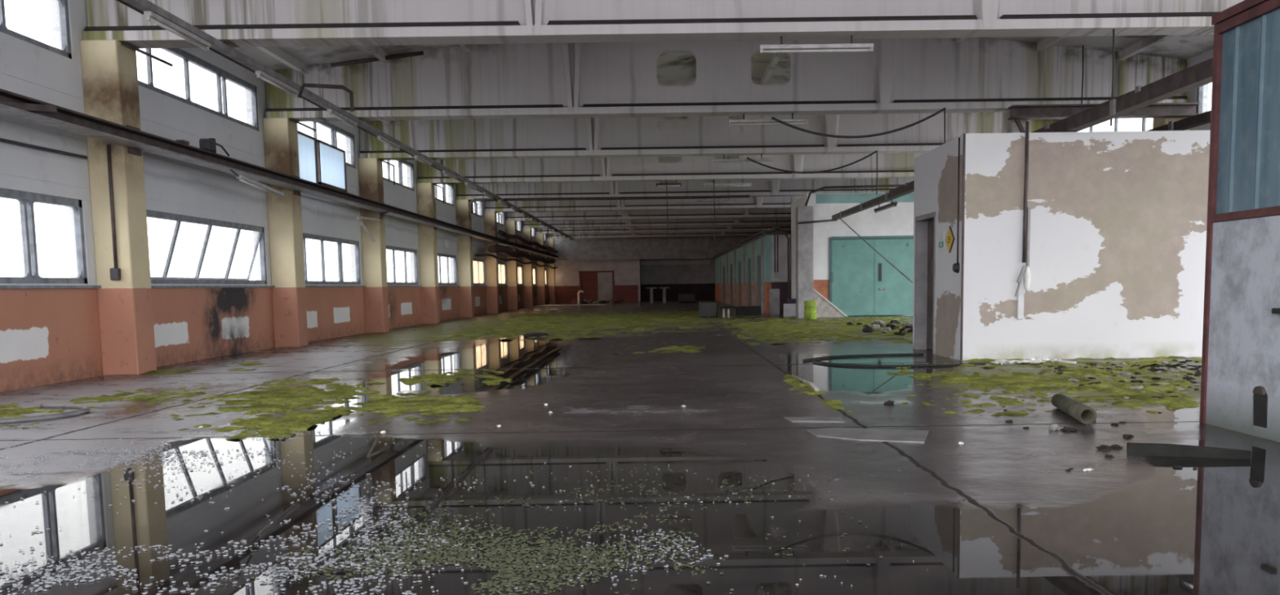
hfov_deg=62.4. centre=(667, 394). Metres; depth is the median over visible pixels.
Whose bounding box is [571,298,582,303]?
lump
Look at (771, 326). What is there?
moss patch
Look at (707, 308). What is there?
box
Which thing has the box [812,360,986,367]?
cable
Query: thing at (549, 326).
moss patch
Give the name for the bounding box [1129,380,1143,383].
lump
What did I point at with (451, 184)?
window
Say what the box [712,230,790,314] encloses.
partition wall
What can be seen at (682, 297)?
crate
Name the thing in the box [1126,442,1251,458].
plank
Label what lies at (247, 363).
moss patch
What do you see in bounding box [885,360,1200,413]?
moss patch
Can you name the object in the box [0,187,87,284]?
window
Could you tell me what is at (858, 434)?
flat board
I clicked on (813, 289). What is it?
rod
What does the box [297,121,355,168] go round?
window
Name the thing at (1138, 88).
rail
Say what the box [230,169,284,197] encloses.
lamp
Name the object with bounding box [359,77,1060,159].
roof beam
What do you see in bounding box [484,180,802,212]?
roof beam
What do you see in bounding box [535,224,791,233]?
roof beam
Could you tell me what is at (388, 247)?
window
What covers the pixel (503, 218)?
window
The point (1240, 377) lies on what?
wall
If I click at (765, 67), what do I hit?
ceiling
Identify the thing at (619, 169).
roof beam
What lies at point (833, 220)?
pipe
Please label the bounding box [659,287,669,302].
stand
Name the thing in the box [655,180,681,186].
lamp
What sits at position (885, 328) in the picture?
lump
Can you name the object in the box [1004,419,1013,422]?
lump
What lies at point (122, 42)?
bracket
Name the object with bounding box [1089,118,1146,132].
window
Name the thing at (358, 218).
bracket
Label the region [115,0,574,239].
cable tray
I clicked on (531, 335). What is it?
clod
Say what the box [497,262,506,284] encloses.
window
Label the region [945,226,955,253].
warning sign
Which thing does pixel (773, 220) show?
roof beam
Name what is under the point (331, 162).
screen
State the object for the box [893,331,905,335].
lump
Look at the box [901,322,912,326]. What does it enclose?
lump
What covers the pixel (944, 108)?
cable
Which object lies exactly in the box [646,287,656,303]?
stand
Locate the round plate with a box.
[444,239,448,248]
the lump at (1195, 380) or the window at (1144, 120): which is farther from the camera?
the window at (1144, 120)
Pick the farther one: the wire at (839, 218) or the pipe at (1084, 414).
the wire at (839, 218)
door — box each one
[578,271,614,302]
[829,235,913,315]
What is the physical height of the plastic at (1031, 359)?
0.057 m
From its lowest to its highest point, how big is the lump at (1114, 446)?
0.022 m
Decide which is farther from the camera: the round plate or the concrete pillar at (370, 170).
the round plate
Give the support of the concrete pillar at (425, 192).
on the floor
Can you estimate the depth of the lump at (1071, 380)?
10.62 m
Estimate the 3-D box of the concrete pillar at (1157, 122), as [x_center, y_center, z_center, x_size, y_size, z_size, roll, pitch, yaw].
[9.210,-3.181,19.426,0.450,4.110,0.500,-1,6,0]
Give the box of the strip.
[791,373,819,391]
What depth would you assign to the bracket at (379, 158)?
26.12 m
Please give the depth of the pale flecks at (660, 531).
4.08 m
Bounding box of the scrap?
[175,139,189,144]
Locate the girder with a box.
[1008,102,1199,133]
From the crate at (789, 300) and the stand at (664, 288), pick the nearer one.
the crate at (789, 300)
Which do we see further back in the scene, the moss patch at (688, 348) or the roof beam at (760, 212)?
the roof beam at (760, 212)
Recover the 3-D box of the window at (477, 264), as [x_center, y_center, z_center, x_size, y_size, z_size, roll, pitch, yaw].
[-7.433,-4.690,40.249,0.070,1.020,5.160,-1,6,0]
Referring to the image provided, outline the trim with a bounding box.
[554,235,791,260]
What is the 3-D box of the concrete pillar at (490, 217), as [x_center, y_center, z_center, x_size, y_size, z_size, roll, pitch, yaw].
[-7.185,-5.394,43.184,0.450,4.110,0.500,-1,6,0]
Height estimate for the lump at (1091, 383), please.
0.032 m
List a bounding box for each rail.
[0,88,559,259]
[888,57,1213,192]
[1145,110,1211,131]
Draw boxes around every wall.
[0,0,548,391]
[554,237,640,302]
[597,235,791,301]
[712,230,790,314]
[791,191,914,302]
[832,48,1213,239]
[1199,0,1279,442]
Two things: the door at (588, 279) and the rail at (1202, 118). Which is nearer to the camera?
the rail at (1202, 118)
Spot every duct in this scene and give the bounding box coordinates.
[474,253,556,268]
[487,244,555,264]
[497,230,558,253]
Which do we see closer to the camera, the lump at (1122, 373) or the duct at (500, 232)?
the lump at (1122, 373)
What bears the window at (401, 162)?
in the wall at (50, 334)
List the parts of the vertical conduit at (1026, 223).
torn casing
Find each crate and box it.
[678,293,695,302]
[787,298,795,303]
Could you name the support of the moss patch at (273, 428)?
on the floor
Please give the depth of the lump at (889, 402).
8.93 m
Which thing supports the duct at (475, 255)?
attached to the concrete pillar at (540, 237)
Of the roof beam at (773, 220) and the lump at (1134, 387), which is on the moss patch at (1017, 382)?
the lump at (1134, 387)
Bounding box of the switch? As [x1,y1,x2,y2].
[952,262,959,273]
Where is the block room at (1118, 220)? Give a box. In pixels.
[912,129,1210,360]
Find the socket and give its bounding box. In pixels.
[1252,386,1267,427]
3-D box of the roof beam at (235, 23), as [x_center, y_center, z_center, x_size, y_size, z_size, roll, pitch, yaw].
[1.124,-5.390,13.118,16.600,1.820,0.455,-1,6,0]
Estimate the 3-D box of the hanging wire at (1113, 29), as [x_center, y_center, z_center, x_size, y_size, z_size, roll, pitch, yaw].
[5.551,-3.957,13.162,0.033,1.190,0.023,-1,6,0]
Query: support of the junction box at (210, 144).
on the steel rail at (11, 104)
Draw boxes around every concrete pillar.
[80,40,156,375]
[262,117,308,347]
[357,158,389,333]
[416,182,439,324]
[455,199,474,317]
[484,211,499,313]
[505,220,519,310]
[521,227,533,307]
[535,233,546,305]
[546,238,555,303]
[1152,117,1190,130]
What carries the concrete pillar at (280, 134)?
on the floor
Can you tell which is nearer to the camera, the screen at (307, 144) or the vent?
the vent
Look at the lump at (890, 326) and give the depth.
22.94 m
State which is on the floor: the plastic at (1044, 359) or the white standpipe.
the white standpipe
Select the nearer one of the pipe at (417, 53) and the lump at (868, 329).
the pipe at (417, 53)
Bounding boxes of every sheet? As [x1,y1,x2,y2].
[533,304,606,306]
[769,288,779,314]
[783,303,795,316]
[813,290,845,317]
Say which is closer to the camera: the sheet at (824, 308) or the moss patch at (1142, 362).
the moss patch at (1142, 362)
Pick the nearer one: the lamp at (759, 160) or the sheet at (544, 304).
the lamp at (759, 160)
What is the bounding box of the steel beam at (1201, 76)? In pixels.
[831,62,1213,219]
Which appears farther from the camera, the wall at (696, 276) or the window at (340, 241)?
the wall at (696, 276)
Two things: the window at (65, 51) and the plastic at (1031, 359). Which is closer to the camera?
the window at (65, 51)
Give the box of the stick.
[1060,360,1075,363]
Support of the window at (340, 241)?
in the wall at (50, 334)
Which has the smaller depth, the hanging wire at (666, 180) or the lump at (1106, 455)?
the lump at (1106, 455)
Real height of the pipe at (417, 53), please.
0.260 m
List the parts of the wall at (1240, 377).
corner post, panel, rail, rail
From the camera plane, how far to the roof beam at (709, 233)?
66.73 m
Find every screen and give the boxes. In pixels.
[297,130,318,183]
[315,139,346,192]
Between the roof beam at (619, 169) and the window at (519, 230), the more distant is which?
the window at (519, 230)
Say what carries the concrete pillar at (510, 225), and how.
on the floor
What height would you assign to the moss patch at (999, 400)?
0.026 m
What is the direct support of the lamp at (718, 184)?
hanging from the roof beam at (619, 169)
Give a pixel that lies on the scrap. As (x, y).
(183, 141)
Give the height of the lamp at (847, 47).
0.215 m
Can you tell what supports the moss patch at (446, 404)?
on the floor
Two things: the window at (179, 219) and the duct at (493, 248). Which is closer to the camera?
the window at (179, 219)
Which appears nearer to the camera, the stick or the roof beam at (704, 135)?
the stick
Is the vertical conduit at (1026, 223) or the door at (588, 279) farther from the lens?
the door at (588, 279)
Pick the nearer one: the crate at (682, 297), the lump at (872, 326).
the lump at (872, 326)
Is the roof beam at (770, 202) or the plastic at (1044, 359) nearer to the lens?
the plastic at (1044, 359)
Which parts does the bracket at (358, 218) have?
arm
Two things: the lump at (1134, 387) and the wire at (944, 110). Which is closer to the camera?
the lump at (1134, 387)
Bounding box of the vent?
[929,322,933,330]
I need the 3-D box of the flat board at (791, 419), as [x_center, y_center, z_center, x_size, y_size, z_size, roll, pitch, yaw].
[1.102,0.188,7.956,0.445,0.006,0.280,0,6,6]
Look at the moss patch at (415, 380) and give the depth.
11.97 m
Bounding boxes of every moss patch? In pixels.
[0,403,66,428]
[70,386,213,409]
[141,361,264,374]
[168,377,386,440]
[319,390,485,424]
[399,368,512,386]
[420,311,709,342]
[612,345,704,354]
[720,316,912,345]
[782,373,826,395]
[817,399,853,412]
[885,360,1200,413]
[902,391,1124,416]
[966,355,1201,368]
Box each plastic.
[989,360,1005,364]
[1000,360,1020,363]
[1028,360,1046,363]
[1029,358,1043,361]
[1035,357,1050,361]
[1048,359,1060,362]
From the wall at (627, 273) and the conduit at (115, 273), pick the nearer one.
the conduit at (115, 273)
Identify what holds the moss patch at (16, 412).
on the floor
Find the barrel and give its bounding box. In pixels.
[804,300,817,319]
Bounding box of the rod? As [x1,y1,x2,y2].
[813,288,848,316]
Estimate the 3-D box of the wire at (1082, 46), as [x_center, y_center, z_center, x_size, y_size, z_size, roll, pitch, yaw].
[7.385,-5.666,18.782,0.033,1.060,0.023,-1,6,0]
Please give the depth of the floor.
5.75 m
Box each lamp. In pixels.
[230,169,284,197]
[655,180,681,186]
[697,198,737,202]
[704,179,751,186]
[712,154,773,163]
[728,112,807,125]
[760,35,873,53]
[874,199,897,213]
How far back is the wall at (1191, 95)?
18.80 m
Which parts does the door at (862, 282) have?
lock plate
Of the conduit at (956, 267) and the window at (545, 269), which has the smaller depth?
the conduit at (956, 267)
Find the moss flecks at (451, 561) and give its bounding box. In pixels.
[185,464,964,594]
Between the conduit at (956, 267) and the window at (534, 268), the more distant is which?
the window at (534, 268)
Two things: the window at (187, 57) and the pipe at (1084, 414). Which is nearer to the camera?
the pipe at (1084, 414)
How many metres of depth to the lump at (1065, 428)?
7.16 m
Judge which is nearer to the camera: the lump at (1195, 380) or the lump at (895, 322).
the lump at (1195, 380)
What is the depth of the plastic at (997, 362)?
12.86 m
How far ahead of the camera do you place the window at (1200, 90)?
18.74 m
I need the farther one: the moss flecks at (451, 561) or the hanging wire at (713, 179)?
the hanging wire at (713, 179)
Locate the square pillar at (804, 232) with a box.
[795,205,813,318]
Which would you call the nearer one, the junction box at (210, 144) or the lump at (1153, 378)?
the lump at (1153, 378)
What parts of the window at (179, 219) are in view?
tilted sash, tilted sash, tilted sash, tilted sash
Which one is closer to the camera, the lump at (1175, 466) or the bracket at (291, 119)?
the lump at (1175, 466)
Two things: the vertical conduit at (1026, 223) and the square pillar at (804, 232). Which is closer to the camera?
the vertical conduit at (1026, 223)
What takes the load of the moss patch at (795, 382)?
on the floor
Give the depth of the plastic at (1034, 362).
12.85 m
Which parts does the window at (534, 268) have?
pane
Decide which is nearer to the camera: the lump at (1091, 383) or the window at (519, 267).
the lump at (1091, 383)
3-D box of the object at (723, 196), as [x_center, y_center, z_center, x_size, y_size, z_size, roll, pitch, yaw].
[-1.985,-6.590,36.501,9.650,0.509,0.100,-1,6,0]
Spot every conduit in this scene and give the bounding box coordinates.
[0,137,87,159]
[106,144,120,279]
[952,137,959,273]
[1014,121,1030,319]
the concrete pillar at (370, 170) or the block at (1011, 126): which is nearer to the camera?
the block at (1011, 126)
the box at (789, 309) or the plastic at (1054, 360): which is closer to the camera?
the plastic at (1054, 360)
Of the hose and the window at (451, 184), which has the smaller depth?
the hose
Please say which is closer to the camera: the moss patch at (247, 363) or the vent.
the moss patch at (247, 363)
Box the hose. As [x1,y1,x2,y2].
[0,403,89,424]
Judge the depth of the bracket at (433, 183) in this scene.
32.09 m
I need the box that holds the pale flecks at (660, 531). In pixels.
[419,466,914,589]
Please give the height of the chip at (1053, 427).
0.044 m
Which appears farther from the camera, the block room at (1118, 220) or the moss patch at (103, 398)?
the block room at (1118, 220)
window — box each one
[0,0,71,58]
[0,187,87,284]
[137,48,258,131]
[146,209,266,284]
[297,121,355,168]
[302,232,360,284]
[382,160,414,191]
[386,245,417,284]
[435,183,453,206]
[437,253,457,284]
[472,257,484,284]
[473,201,482,217]
[497,212,504,226]
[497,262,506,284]
[515,221,520,232]
[517,264,522,284]
[533,266,536,285]
[545,269,546,285]
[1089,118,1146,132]
[1196,85,1203,114]
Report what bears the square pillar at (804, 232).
on the floor
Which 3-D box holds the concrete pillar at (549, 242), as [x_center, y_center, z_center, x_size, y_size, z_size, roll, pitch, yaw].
[-7.392,-7.859,67.056,0.450,4.110,0.500,-1,6,0]
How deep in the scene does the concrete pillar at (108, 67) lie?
13.17 m
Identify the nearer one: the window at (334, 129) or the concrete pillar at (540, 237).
the window at (334, 129)
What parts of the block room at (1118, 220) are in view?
door frame, door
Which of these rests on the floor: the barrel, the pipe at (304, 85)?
the barrel
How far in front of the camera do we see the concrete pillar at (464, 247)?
37.01 m
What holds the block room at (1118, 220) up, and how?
on the floor
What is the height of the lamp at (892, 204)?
0.190 m
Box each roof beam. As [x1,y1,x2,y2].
[82,0,1244,48]
[264,37,1188,121]
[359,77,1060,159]
[417,118,924,184]
[456,155,914,200]
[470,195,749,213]
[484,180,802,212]
[505,181,791,221]
[522,217,791,228]
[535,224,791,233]
[546,230,791,238]
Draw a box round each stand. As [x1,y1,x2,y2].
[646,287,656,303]
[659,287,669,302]
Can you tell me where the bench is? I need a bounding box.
[720,306,761,317]
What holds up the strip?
on the floor
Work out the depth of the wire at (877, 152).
24.94 m
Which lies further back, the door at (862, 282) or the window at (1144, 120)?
the door at (862, 282)
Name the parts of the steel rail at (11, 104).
bolt plate, bolt plate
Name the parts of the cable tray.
fluorescent lamp, fluorescent lamp, fluorescent lamp, fluorescent lamp, fluorescent lamp, fluorescent lamp, fluorescent lamp, fluorescent lamp, fluorescent lamp, fluorescent lamp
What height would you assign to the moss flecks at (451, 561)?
0.006 m
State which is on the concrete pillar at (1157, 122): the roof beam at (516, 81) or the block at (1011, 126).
the roof beam at (516, 81)
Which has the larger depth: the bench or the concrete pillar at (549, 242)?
the concrete pillar at (549, 242)
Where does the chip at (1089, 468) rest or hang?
on the floor
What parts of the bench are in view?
leg, leg, seat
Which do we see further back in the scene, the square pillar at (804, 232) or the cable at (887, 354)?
the square pillar at (804, 232)
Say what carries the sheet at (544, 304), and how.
on the floor
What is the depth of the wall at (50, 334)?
15.55 m
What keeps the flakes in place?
on the floor
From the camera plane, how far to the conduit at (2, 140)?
11.96 m
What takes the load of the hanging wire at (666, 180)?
hanging from the roof beam at (619, 169)
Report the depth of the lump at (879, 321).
26.01 m
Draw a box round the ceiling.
[232,34,1213,182]
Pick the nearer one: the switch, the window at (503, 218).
the switch
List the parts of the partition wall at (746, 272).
door, door, door, door, door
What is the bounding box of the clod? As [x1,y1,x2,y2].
[523,333,548,337]
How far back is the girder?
18.73 m
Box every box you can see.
[199,137,230,156]
[698,301,717,317]
[773,225,780,229]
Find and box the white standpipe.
[577,289,584,304]
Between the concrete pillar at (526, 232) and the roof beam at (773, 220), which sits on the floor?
the concrete pillar at (526, 232)
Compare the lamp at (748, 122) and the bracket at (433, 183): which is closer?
the lamp at (748, 122)
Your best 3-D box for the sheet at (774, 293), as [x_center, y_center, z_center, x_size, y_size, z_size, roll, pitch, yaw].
[3.638,-3.162,35.847,0.340,0.860,0.060,-1,6,0]
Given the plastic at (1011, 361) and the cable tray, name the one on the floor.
the plastic at (1011, 361)
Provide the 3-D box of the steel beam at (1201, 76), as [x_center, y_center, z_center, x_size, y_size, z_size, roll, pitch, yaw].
[5.083,-4.074,19.781,0.190,0.165,23.700,-1,6,0]
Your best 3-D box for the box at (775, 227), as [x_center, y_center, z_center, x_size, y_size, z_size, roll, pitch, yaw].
[3.710,-5.671,35.790,0.200,0.140,0.300,-1,6,0]
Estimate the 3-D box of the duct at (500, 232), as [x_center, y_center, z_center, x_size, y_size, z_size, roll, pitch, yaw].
[-6.975,-7.914,55.421,0.240,0.298,24.006,-1,6,0]
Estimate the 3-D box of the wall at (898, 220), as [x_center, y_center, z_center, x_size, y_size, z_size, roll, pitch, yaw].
[6.762,-4.449,33.936,5.100,3.720,3.812,-1,6,0]
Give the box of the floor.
[0,299,1279,594]
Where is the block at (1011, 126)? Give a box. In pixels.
[1006,110,1027,133]
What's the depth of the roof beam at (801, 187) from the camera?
36.93 m
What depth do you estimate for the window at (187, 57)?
16.77 m
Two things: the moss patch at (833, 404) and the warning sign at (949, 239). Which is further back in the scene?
the warning sign at (949, 239)
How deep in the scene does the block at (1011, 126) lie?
19.16 m
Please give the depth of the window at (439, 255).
35.53 m
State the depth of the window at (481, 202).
41.94 m
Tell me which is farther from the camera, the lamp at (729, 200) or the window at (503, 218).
the window at (503, 218)
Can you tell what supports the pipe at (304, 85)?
attached to the cable tray
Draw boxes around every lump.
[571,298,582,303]
[862,326,875,332]
[867,324,879,328]
[874,320,885,324]
[882,327,891,330]
[884,400,894,404]
[886,324,899,328]
[889,320,901,324]
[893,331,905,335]
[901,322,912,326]
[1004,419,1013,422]
[1060,426,1076,431]
[1068,378,1079,382]
[1088,382,1101,384]
[1095,444,1112,450]
[1104,453,1115,457]
[1109,444,1122,448]
[1120,372,1131,375]
[1128,386,1143,389]
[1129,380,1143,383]
[1151,377,1160,379]
[1173,465,1182,468]
[1191,379,1200,383]
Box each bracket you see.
[121,41,173,66]
[290,118,316,131]
[355,209,389,242]
[378,158,395,185]
[432,182,444,204]
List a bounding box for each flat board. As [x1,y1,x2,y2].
[783,417,844,422]
[806,427,928,443]
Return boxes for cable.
[746,150,877,173]
[771,107,946,138]
[802,353,923,361]
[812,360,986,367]
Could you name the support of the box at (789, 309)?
on the floor
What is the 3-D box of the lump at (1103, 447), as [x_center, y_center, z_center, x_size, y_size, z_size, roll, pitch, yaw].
[2.640,0.318,6.376,0.110,0.026,0.092,-1,6,0]
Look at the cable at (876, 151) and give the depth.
24.85 m
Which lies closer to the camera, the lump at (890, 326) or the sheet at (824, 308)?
the lump at (890, 326)
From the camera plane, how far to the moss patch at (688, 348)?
16.87 m
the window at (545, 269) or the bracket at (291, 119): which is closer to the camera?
the bracket at (291, 119)
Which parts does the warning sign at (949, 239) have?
plate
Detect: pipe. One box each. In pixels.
[297,83,354,111]
[330,51,423,66]
[797,218,836,224]
[804,184,903,206]
[1051,393,1097,424]
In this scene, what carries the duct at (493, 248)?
attached to the concrete pillar at (540, 237)
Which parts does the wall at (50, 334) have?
sill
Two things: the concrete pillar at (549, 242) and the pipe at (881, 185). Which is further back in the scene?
the concrete pillar at (549, 242)
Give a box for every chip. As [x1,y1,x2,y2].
[1048,423,1062,430]
[1083,467,1093,471]
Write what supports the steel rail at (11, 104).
attached to the concrete pillar at (108, 67)
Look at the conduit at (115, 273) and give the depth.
13.07 m
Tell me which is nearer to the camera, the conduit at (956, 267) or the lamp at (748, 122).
the conduit at (956, 267)
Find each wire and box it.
[666,179,667,245]
[713,178,715,244]
[839,217,913,283]
[875,151,877,194]
[943,110,945,143]
[1080,45,1084,103]
[1110,28,1115,126]

